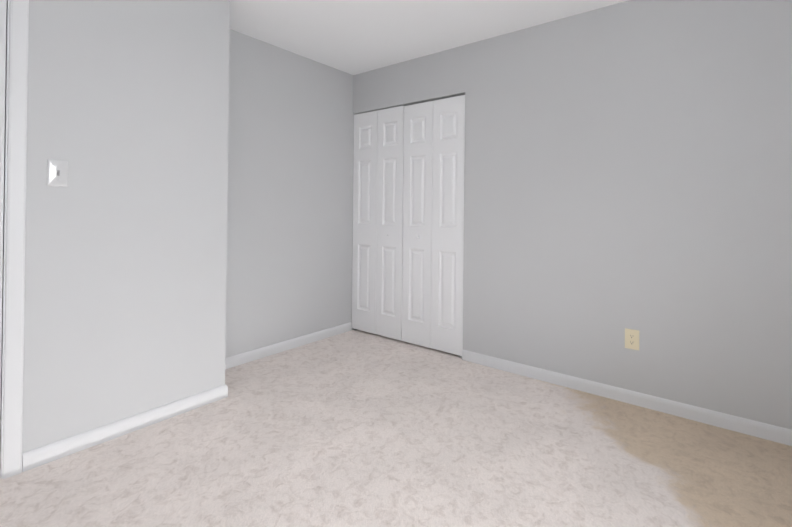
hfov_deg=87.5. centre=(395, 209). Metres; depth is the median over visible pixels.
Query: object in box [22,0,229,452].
wall
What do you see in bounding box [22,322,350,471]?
baseboard
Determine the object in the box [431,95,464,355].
closet door leaf
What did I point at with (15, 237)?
door frame
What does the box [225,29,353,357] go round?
wall
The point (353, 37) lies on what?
ceiling
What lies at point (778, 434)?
baseboard
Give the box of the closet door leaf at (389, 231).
[375,106,403,340]
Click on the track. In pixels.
(419, 102)
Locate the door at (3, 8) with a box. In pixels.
[0,0,6,410]
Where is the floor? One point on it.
(356, 428)
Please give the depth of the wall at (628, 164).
2.46 m
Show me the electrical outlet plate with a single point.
(631, 338)
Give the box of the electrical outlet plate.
[625,328,638,349]
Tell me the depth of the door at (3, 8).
1.72 m
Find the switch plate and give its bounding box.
[47,159,67,186]
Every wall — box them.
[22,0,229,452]
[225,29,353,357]
[353,0,791,429]
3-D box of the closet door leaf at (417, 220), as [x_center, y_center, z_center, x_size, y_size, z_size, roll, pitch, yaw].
[0.186,0.121,3.479,0.296,2.018,0.030,0,0,38]
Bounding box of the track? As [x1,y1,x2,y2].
[354,93,464,114]
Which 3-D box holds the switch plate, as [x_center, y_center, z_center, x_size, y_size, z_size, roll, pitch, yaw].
[-1.515,-0.163,1.856,0.022,0.120,0.076,0,0,38]
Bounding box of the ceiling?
[230,0,627,74]
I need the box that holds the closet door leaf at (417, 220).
[402,101,432,347]
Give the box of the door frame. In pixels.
[0,0,28,478]
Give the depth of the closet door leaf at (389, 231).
3.65 m
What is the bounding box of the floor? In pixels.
[0,329,791,526]
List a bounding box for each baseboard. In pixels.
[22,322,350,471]
[462,350,791,445]

